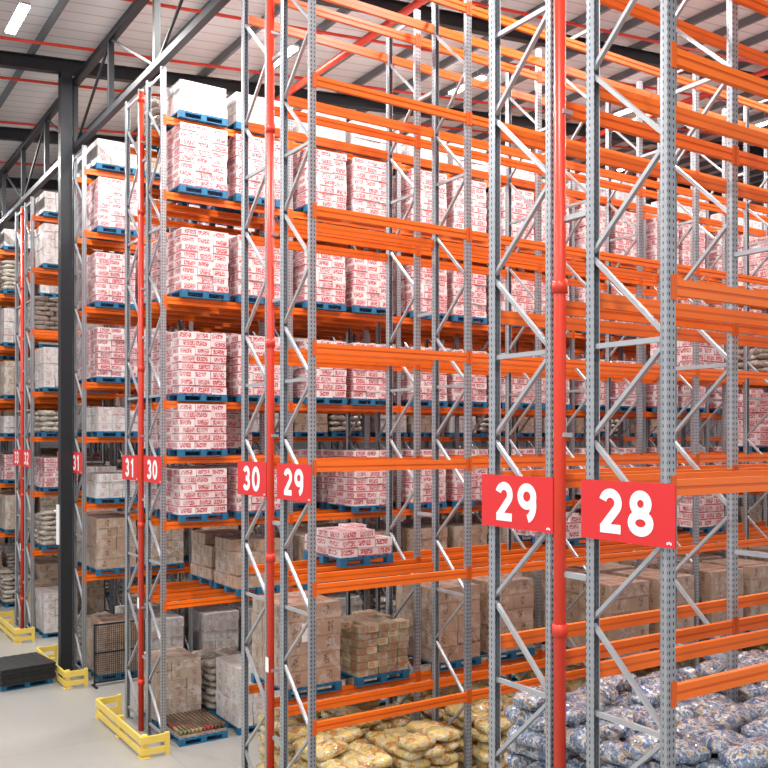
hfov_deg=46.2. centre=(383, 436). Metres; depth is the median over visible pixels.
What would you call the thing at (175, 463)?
pallet
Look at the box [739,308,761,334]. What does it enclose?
pallet
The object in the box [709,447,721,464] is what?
pallet
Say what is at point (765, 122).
lamp
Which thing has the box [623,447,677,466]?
pallet
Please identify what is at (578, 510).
wooden pallet
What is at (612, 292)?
pallet
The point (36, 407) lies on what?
rack
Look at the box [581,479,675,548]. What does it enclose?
number sign
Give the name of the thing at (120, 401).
wooden pallet
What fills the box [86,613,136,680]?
wooden pallet
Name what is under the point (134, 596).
wooden pallet
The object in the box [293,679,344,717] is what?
wooden pallet
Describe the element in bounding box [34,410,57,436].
wooden pallet
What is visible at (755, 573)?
wooden pallet
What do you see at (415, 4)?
pipe
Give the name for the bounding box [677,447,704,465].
pallet
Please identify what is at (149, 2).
pipe
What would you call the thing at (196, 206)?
pallet
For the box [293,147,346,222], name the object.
pallet
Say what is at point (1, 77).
pipe
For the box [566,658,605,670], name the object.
wooden pallet
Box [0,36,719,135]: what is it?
pipe
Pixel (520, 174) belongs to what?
pallet
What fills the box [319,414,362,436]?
wooden pallet
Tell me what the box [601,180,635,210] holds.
pallet
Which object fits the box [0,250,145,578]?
rack
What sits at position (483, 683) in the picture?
wooden pallet
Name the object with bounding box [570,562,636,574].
wooden pallet
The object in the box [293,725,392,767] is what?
wooden pallet
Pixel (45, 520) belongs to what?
wooden pallet
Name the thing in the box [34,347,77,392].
pallet
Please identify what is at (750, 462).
pallet
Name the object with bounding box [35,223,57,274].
pallet
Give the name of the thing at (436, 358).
rack
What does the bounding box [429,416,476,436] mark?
pallet
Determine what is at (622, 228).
pallet
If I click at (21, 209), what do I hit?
riser pipe
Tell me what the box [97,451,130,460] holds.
wooden pallet
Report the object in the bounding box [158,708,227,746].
wooden pallet
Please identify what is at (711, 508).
pallet
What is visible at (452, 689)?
wooden pallet
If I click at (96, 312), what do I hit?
rack
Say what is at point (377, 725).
wooden pallet
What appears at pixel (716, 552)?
wooden pallet
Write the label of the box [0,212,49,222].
rafter
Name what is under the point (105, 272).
pallet
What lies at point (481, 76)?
lamp
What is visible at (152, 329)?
pallet
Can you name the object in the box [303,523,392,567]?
pallet
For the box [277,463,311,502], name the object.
number sign
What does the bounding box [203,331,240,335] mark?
pallet
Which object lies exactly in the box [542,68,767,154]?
pipe
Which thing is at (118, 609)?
pallet
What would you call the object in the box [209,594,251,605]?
wooden pallet
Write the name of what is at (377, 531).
wooden pallet
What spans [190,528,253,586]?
wooden pallet
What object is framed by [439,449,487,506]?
pallet
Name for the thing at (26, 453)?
number sign
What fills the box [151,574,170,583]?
wooden pallet
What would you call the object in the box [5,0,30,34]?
lamp
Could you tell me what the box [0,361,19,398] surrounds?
wooden pallet
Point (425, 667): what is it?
wooden pallet
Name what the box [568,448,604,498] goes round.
pallet
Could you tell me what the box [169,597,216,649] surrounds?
wooden pallet
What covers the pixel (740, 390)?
pallet
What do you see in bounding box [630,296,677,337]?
pallet
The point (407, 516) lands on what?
wooden pallet
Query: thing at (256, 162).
pallet
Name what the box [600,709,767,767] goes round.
sacks
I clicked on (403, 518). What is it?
pallet
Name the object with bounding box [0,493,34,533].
wooden pallet
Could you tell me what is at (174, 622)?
pallet
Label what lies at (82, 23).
ceiling
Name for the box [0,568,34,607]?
sacks
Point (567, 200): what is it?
pallet
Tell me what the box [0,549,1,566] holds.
wooden pallet
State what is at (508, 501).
number sign
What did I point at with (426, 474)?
pallet
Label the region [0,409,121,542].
rack
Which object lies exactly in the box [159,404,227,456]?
pallet
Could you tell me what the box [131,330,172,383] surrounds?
pallet
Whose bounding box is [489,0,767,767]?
rack
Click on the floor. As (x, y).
(50, 725)
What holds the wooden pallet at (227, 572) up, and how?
on the rack at (164, 303)
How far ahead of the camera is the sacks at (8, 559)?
37.27 m
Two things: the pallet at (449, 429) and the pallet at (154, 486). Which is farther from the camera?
the pallet at (449, 429)
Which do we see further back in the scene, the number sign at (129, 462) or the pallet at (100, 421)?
the pallet at (100, 421)
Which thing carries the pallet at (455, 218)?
on the rack at (164, 303)
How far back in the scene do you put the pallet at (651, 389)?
25.14 m
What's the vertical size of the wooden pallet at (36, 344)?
1.336 m
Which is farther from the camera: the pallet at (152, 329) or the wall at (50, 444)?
the wall at (50, 444)
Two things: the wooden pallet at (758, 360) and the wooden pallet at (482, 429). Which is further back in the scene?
the wooden pallet at (482, 429)
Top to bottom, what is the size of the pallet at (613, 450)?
1.352 m
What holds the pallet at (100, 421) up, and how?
on the rack at (96, 312)
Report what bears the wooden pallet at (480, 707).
on the floor
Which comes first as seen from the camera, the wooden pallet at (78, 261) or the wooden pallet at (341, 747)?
the wooden pallet at (341, 747)
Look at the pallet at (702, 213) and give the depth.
26.05 m
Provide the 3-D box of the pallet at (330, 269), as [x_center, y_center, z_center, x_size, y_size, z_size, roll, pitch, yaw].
[-1.564,-3.397,19.665,1.000,1.352,1.200,0,0,-33]
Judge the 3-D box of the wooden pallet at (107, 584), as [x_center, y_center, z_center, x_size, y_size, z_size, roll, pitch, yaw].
[-10.965,5.382,33.941,1.154,1.235,1.324,0,0,-33]
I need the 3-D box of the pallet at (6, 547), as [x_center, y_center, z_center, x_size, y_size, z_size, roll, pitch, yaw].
[-16.173,5.331,39.058,1.000,1.336,1.200,0,0,-33]
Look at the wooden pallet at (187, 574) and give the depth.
29.37 m
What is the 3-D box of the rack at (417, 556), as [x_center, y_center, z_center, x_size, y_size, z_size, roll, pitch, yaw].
[7.325,-0.575,19.800,22.180,13.150,1.380,0,0,-33]
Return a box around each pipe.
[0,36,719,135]
[0,76,716,158]
[0,121,763,187]
[0,161,650,204]
[20,208,23,628]
[123,0,726,101]
[137,91,145,730]
[265,0,278,767]
[274,0,427,101]
[459,0,762,65]
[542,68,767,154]
[552,0,572,767]
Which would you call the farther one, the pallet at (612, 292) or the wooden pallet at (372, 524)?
the pallet at (612, 292)
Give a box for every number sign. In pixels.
[13,449,19,465]
[23,449,30,466]
[73,452,82,473]
[122,455,137,480]
[144,456,161,483]
[237,461,266,496]
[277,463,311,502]
[482,474,553,533]
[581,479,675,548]
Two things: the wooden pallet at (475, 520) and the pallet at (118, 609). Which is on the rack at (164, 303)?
the wooden pallet at (475, 520)
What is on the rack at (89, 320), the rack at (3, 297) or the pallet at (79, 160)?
the pallet at (79, 160)
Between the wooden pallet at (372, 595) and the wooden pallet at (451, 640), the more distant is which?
the wooden pallet at (372, 595)
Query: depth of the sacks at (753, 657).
10.64 m
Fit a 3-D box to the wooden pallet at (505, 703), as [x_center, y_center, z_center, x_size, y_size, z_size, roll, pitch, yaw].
[2.708,5.206,15.396,1.255,1.586,1.381,0,0,-33]
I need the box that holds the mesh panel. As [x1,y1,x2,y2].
[91,619,144,688]
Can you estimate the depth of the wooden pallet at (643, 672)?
17.12 m
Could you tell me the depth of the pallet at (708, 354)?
19.05 m
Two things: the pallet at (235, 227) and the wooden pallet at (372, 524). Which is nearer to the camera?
the wooden pallet at (372, 524)
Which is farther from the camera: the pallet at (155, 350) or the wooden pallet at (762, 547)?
the wooden pallet at (762, 547)
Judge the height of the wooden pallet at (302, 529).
1.096 m
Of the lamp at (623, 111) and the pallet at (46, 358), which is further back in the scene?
the lamp at (623, 111)
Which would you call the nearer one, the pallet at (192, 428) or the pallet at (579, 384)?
the pallet at (192, 428)
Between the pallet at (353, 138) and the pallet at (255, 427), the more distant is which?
the pallet at (255, 427)
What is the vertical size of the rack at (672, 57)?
13.150 m
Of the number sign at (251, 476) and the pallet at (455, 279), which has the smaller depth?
the number sign at (251, 476)
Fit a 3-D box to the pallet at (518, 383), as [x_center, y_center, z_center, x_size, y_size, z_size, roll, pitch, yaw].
[3.048,-1.377,22.719,1.000,1.352,1.200,0,0,-34]
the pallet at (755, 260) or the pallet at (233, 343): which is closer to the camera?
the pallet at (233, 343)
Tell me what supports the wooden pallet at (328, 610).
on the rack at (417, 556)
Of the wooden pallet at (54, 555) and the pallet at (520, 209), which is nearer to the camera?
the pallet at (520, 209)
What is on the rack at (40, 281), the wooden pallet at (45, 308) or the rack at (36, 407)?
the wooden pallet at (45, 308)
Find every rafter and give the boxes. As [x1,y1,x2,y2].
[0,50,763,156]
[0,126,721,194]
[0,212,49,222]
[1,177,77,189]
[299,0,767,79]
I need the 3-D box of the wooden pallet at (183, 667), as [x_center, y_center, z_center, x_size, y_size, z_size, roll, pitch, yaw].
[-4.597,5.331,19.280,1.000,1.336,1.200,0,0,-34]
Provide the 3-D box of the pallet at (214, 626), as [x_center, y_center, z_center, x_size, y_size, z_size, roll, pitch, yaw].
[-4.626,5.331,24.384,1.000,1.336,1.200,0,0,-33]
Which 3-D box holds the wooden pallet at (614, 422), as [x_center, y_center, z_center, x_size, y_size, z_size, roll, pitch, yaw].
[7.850,-0.412,32.631,1.116,0.822,1.321,0,0,-33]
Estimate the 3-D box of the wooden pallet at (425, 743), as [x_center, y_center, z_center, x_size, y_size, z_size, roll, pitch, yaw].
[0.445,5.206,13.868,1.255,1.586,1.381,0,0,-33]
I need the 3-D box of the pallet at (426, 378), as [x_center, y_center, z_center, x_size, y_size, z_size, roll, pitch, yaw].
[0.747,-1.377,21.230,1.000,1.352,1.200,0,0,-33]
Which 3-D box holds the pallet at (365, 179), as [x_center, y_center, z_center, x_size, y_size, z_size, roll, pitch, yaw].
[-0.553,-5.427,20.348,1.000,1.352,1.200,0,0,-33]
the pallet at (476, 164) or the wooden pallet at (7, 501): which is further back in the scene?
the wooden pallet at (7, 501)
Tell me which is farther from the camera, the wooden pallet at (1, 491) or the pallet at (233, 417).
the wooden pallet at (1, 491)
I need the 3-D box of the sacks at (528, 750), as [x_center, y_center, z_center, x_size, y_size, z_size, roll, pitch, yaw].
[2.039,3.289,9.312,1.219,1.319,1.436,0,0,-33]
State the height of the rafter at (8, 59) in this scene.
6.330 m
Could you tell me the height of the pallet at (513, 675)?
1.336 m
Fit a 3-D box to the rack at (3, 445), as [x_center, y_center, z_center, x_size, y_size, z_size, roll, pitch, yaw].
[-17.472,-0.575,44.890,8.430,13.150,1.380,0,0,-33]
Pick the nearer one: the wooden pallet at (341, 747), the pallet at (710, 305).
the wooden pallet at (341, 747)
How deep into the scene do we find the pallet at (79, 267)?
23.48 m
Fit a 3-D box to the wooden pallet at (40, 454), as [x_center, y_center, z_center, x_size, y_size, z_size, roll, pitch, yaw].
[-16.320,1.233,44.278,1.169,0.832,1.332,0,0,-33]
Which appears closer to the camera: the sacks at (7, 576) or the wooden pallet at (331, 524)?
the wooden pallet at (331, 524)
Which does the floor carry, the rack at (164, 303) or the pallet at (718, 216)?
the rack at (164, 303)
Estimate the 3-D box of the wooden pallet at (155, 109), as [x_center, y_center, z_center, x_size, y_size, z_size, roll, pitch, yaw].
[-4.609,-6.617,19.298,1.169,0.832,1.332,0,0,-33]
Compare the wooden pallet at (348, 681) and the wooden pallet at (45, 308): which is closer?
the wooden pallet at (348, 681)
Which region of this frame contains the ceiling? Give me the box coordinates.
[0,0,767,237]
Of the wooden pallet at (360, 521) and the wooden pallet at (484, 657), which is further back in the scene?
the wooden pallet at (360, 521)
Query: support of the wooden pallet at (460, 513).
on the rack at (96, 312)
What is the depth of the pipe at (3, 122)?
27.99 m
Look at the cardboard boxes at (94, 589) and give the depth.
28.97 m
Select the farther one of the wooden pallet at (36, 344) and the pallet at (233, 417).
the wooden pallet at (36, 344)
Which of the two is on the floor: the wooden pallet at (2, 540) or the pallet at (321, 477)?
the wooden pallet at (2, 540)
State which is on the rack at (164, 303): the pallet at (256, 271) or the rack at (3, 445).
the pallet at (256, 271)
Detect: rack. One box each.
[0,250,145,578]
[0,258,137,454]
[0,359,105,556]
[0,408,96,542]
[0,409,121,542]
[1,441,118,542]
[13,206,699,625]
[24,196,721,638]
[57,182,721,662]
[73,145,760,678]
[124,89,756,729]
[146,66,763,745]
[241,0,767,767]
[280,0,767,767]
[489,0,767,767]
[586,0,767,767]
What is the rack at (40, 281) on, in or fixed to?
on the floor
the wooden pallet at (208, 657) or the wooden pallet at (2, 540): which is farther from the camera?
the wooden pallet at (2, 540)
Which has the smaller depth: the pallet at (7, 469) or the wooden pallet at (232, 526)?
the wooden pallet at (232, 526)
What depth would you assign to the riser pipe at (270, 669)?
13.39 m
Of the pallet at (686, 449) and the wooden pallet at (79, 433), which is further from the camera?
the pallet at (686, 449)
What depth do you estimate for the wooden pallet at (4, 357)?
37.37 m
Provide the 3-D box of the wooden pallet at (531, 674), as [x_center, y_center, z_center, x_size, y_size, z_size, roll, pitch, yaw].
[3.264,5.206,17.386,1.255,1.586,1.381,0,0,-34]
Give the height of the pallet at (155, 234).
1.352 m
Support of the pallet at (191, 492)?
on the rack at (164, 303)
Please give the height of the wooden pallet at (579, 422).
1.096 m
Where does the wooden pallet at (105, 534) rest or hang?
on the rack at (96, 312)
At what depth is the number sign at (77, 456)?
22.24 m
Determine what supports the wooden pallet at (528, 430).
on the rack at (96, 312)
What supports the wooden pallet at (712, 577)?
on the rack at (436, 358)
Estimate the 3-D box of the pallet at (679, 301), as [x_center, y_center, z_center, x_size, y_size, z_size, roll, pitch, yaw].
[8.614,-3.397,26.381,1.000,1.352,1.200,0,0,-33]
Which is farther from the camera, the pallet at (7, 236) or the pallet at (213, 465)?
the pallet at (7, 236)
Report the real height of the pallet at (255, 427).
0.736 m
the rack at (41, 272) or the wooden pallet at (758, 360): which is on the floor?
the rack at (41, 272)
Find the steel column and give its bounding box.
[56,70,72,677]
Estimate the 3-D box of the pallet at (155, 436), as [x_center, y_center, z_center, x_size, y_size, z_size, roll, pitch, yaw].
[-4.585,-0.133,19.302,1.000,1.024,1.200,0,0,-33]
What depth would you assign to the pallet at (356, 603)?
26.21 m
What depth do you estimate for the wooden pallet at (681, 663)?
17.78 m
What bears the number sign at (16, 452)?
attached to the rack at (40, 281)
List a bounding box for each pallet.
[0,229,29,255]
[0,260,34,295]
[0,308,29,347]
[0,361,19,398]
[0,416,19,436]
[0,454,19,483]
[0,490,14,493]
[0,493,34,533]
[0,537,4,543]
[0,542,19,566]
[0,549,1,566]
[0,565,19,569]
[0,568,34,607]
[0,652,56,691]
[2,356,28,359]
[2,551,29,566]
[4,410,29,415]
[28,296,57,331]
[28,354,48,392]
[28,414,47,436]
[28,456,56,489]
[28,556,57,572]
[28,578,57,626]
[34,264,57,297]
[34,342,57,347]
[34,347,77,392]
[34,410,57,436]
[34,496,57,527]
[34,509,57,550]
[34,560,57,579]
[35,191,57,223]
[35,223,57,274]
[35,457,77,491]
[35,586,77,637]
[36,448,57,455]
[40,454,56,455]
[40,554,57,558]
[77,155,95,189]
[77,190,118,251]
[77,248,113,263]
[77,263,81,310]
[77,323,103,331]
[77,333,81,383]
[77,405,116,436]
[77,507,116,511]
[77,510,120,565]
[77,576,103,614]
[77,611,110,667]
[78,392,116,393]
[78,465,115,489]
[86,138,136,179]
[86,177,137,242]
[86,252,135,309]
[86,327,137,382]
[86,407,137,436]
[86,453,100,460]
[86,461,109,465]
[86,462,104,465]
[86,472,136,503]
[86,514,136,574]
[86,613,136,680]
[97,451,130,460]
[105,579,109,597]
[113,577,145,613]
[114,198,159,254]
[115,603,159,616]
[116,396,155,406]
[118,510,145,513]
[121,582,159,606]
[130,326,159,330]
[131,141,159,187]
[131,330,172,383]
[132,610,183,650]
[135,261,137,305]
[136,98,167,151]
[136,520,183,570]
[137,647,201,727]
[144,240,159,304]
[144,338,197,402]
[144,409,198,454]
[144,465,201,516]
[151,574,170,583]
[158,331,226,401]
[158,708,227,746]
[159,79,227,130]
[159,122,227,208]
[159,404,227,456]
[159,467,227,521]
[166,227,229,300]
[166,329,199,331]
[166,573,199,609]
[169,217,187,232]
[169,463,215,464]
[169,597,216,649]
[183,528,187,560]
[187,204,237,238]
[187,525,237,561]
[188,604,238,650]
[190,204,240,228]
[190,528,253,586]
[191,464,236,466]
[192,645,240,714]
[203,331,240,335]
[207,410,252,454]
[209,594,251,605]
[213,133,279,216]
[214,534,279,595]
[215,466,279,518]
[215,652,279,735]
[217,335,279,402]
[219,235,279,305]
[222,92,279,139]
[228,600,252,651]
[231,413,278,436]
[238,524,275,532]
[251,590,341,698]
[253,525,305,537]
[254,449,307,509]
[256,708,336,767]
[278,413,327,436]
[279,531,345,588]
[293,109,345,154]
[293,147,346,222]
[293,250,345,311]
[293,339,346,404]
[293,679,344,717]
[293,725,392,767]
[299,449,354,508]
[301,522,341,531]
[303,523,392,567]
[316,518,362,523]
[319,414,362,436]
[320,591,361,615]
[321,697,408,742]
[326,450,385,512]
[327,157,385,229]
[334,257,385,314]
[335,343,385,405]
[336,120,385,159]
[340,609,409,686]
[345,677,385,705]
[350,528,385,579]
[355,587,381,594]
[359,414,406,436]
[361,591,395,614]
[362,515,405,521]
[362,519,412,533]
[365,719,460,767]
[384,168,446,236]
[384,263,447,320]
[393,133,446,174]
[393,347,447,406]
[393,449,446,509]
[393,524,447,574]
[393,657,445,686]
[396,579,481,671]
[397,684,473,724]
[401,415,431,436]
[404,517,452,523]
[406,515,429,518]
[424,178,486,243]
[426,522,488,569]
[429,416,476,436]
[439,143,485,179]
[439,270,486,323]
[439,350,487,407]
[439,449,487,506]
[442,514,481,522]
[443,698,514,767]
[444,511,478,515]
[446,654,487,676]
[459,416,504,436]
[460,669,520,701]
[461,573,534,661]
[474,187,533,250]
[474,353,534,408]
[474,519,530,564]
[475,275,534,327]
[478,154,534,191]
[487,448,534,473]
[487,645,534,681]
[501,701,512,710]
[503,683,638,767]
[504,417,533,436]
[512,448,569,500]
[513,197,568,254]
[514,512,585,546]
[514,667,585,683]
[516,567,585,644]
[522,417,566,436]
[523,163,568,196]
[523,355,570,409]
[528,281,568,330]
[566,172,611,204]
[566,203,604,261]
[566,508,580,512]
[566,573,648,659]
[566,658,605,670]
[566,678,585,691]
[568,358,611,410]
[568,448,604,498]
[569,287,611,334]
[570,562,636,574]
[575,418,583,436]
[581,418,617,436]
[584,210,635,262]
[600,361,635,410]
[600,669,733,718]
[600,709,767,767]
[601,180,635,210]
[601,291,635,337]
[603,447,635,467]
[611,568,694,649]
[612,557,681,568]
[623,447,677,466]
[625,217,678,271]
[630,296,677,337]
[630,419,656,436]
[630,667,659,676]
[633,383,678,411]
[650,324,723,369]
[651,195,705,224]
[651,224,704,272]
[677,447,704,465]
[677,493,724,533]
[677,553,721,562]
[677,562,743,639]
[677,657,706,668]
[678,300,703,305]
[678,385,705,412]
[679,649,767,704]
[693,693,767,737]
[699,230,721,280]
[699,386,721,412]
[700,548,765,558]
[702,558,767,632]
[709,304,738,309]
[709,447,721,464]
[710,208,761,235]
[711,235,757,282]
[712,446,762,463]
[738,236,767,289]
[738,334,767,372]
[738,388,762,393]
[738,393,767,451]
[738,504,762,539]
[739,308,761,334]
[741,545,767,552]
[749,556,767,561]
[749,643,767,651]
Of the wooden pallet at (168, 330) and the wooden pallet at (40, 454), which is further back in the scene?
the wooden pallet at (40, 454)
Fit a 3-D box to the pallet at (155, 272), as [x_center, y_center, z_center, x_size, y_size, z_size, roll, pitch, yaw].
[-4.578,-3.397,19.308,1.000,1.352,1.200,0,0,-33]
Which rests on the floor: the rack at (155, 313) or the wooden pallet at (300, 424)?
the rack at (155, 313)
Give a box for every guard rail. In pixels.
[0,610,34,643]
[36,644,87,688]
[95,694,169,759]
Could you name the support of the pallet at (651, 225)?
on the rack at (164, 303)
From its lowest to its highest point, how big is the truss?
1.800 m
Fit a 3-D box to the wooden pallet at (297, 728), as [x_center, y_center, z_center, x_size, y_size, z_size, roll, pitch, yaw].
[-1.327,5.203,14.330,1.187,1.592,1.360,0,0,-33]
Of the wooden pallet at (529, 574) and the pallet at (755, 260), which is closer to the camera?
the wooden pallet at (529, 574)
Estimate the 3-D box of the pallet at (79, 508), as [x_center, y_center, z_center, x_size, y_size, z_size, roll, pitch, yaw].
[-9.032,2.731,28.230,1.000,1.336,1.200,0,0,-33]
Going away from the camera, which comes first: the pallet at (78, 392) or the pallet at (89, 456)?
the pallet at (78, 392)
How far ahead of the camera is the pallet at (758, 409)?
20.69 m
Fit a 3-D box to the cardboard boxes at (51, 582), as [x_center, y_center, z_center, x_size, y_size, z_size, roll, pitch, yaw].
[-10.829,5.306,28.701,1.000,1.386,1.200,0,0,-33]
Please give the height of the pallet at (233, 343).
1.352 m
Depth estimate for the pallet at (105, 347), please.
22.38 m
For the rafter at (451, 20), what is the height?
6.330 m
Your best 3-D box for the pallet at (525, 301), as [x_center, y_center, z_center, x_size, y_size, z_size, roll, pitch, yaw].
[3.030,-3.397,22.692,1.000,1.352,1.200,0,0,-34]
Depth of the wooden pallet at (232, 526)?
24.01 m
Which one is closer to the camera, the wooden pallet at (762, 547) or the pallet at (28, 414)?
the wooden pallet at (762, 547)
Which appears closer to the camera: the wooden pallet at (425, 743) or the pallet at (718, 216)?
the wooden pallet at (425, 743)
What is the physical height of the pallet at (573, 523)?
0.556 m
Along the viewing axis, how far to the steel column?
22.54 m
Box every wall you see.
[0,441,431,453]
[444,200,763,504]
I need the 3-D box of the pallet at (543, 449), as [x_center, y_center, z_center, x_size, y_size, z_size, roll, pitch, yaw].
[4.025,0.973,23.375,1.000,1.352,1.200,0,0,-34]
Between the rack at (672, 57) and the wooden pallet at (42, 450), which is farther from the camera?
the wooden pallet at (42, 450)
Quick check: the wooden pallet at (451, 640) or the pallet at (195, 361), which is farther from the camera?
the pallet at (195, 361)
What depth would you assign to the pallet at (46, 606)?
26.99 m
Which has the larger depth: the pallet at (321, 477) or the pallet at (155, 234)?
the pallet at (155, 234)
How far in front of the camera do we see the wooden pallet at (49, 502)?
32.52 m
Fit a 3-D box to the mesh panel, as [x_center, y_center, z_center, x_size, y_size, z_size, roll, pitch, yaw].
[-6.444,5.250,21.927,1.260,1.500,0.400,0,0,-33]
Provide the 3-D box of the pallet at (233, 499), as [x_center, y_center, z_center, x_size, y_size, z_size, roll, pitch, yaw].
[-2.860,1.137,18.832,1.000,1.024,1.200,0,0,-33]
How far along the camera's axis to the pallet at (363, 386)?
19.79 m
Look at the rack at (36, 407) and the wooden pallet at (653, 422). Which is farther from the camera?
the rack at (36, 407)
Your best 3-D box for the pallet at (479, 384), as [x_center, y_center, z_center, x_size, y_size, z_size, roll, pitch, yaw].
[1.746,-1.377,21.878,1.000,1.352,1.200,0,0,-33]
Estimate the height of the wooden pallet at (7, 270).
1.237 m
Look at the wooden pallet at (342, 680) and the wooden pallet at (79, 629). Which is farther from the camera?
the wooden pallet at (79, 629)
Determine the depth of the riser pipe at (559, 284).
8.34 m
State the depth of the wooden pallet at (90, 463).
29.04 m
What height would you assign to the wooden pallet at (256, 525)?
1.235 m
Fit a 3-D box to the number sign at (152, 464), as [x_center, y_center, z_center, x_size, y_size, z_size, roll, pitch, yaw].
[-4.534,0.640,17.676,0.045,0.520,1.030,0,0,-33]
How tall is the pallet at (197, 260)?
1.352 m
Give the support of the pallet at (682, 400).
on the rack at (164, 303)
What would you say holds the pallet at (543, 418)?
on the rack at (96, 312)
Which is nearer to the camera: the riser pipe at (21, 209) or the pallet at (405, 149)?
the pallet at (405, 149)
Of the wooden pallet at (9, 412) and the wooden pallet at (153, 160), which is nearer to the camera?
the wooden pallet at (153, 160)
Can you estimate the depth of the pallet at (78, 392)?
27.84 m
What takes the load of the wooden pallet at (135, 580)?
on the floor
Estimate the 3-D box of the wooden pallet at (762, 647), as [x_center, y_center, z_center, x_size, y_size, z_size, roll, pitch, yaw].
[8.585,5.203,19.278,1.187,1.592,1.360,0,0,-34]
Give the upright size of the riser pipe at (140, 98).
13.050 m
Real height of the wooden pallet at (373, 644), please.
0.941 m
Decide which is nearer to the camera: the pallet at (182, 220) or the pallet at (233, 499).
the pallet at (233, 499)
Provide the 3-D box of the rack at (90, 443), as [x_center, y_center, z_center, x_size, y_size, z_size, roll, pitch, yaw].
[-14.277,-0.575,40.049,8.430,13.150,1.380,0,0,-33]
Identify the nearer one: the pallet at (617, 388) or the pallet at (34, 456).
the pallet at (617, 388)
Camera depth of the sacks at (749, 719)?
8.75 m
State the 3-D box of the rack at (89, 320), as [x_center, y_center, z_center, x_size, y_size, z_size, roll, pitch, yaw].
[5.553,-0.575,32.469,33.180,13.150,1.380,0,0,-33]
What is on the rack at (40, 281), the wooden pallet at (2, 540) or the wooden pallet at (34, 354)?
the wooden pallet at (34, 354)
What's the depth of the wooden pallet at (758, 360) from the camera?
20.58 m
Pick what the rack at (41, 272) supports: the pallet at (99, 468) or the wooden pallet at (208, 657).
the pallet at (99, 468)
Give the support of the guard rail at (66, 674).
on the floor
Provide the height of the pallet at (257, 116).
0.736 m
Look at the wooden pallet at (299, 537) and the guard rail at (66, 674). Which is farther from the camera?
the guard rail at (66, 674)
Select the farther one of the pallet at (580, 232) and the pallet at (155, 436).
the pallet at (580, 232)
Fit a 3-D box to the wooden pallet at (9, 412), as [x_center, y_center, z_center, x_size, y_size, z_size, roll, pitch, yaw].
[-15.465,-0.549,37.899,1.002,1.096,1.200,0,0,-34]
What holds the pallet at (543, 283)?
on the rack at (164, 303)
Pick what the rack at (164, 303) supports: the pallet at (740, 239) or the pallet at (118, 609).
the pallet at (740, 239)
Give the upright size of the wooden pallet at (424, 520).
1.096 m
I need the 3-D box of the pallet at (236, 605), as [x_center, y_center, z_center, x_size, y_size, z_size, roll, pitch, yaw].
[-3.648,5.331,25.051,1.000,1.336,1.200,0,0,-34]
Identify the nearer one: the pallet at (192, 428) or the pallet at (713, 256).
the pallet at (192, 428)
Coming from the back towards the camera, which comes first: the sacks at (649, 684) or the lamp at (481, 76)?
the lamp at (481, 76)
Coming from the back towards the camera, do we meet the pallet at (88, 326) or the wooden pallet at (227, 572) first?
the pallet at (88, 326)
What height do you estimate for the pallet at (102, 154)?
0.736 m
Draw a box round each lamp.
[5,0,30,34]
[274,43,298,67]
[448,73,486,94]
[611,106,631,115]
[753,112,767,126]
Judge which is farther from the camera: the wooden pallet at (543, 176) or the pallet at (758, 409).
the wooden pallet at (543, 176)
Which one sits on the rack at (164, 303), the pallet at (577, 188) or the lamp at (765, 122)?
the pallet at (577, 188)
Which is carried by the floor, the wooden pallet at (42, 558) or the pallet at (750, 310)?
the wooden pallet at (42, 558)
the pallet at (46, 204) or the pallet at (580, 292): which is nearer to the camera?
the pallet at (580, 292)
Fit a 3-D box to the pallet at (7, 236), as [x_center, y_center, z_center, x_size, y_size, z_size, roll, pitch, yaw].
[-13.272,-6.969,32.418,1.000,0.736,1.200,0,0,-33]
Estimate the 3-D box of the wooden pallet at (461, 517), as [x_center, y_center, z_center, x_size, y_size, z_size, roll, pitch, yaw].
[2.286,2.651,23.824,1.001,1.096,1.200,0,0,-33]
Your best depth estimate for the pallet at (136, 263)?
23.40 m
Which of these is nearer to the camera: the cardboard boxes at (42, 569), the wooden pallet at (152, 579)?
the wooden pallet at (152, 579)
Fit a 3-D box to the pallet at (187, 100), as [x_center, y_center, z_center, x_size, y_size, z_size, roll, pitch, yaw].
[-3.864,-6.569,18.176,1.000,0.736,1.200,0,0,-33]
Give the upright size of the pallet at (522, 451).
1.352 m
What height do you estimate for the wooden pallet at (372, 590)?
1.386 m
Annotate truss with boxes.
[0,0,230,227]
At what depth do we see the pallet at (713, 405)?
26.61 m
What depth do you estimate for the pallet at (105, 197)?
22.37 m
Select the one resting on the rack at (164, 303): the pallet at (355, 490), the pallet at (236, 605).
the pallet at (355, 490)
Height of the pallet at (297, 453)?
1.352 m
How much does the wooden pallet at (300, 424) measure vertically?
1.096 m
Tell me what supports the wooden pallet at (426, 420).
on the rack at (96, 312)
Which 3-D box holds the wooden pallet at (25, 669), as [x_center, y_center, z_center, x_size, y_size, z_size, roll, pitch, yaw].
[-8.917,5.738,22.023,1.316,0.524,1.416,0,0,-40]
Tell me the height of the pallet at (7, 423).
0.736 m
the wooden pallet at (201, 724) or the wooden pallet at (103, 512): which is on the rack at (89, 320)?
the wooden pallet at (103, 512)
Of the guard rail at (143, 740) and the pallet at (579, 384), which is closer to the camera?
the guard rail at (143, 740)
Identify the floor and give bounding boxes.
[0,586,516,767]
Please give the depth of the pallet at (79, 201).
23.49 m
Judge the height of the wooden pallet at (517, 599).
1.386 m
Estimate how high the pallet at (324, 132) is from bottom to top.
0.736 m
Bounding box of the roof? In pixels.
[0,0,767,211]
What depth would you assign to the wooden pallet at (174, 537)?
23.12 m
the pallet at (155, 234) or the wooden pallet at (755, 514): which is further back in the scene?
the wooden pallet at (755, 514)
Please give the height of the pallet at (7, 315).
1.336 m
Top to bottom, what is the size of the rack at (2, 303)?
13.150 m
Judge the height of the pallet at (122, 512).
1.336 m
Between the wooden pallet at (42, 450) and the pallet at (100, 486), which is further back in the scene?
the wooden pallet at (42, 450)
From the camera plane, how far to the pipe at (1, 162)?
31.37 m

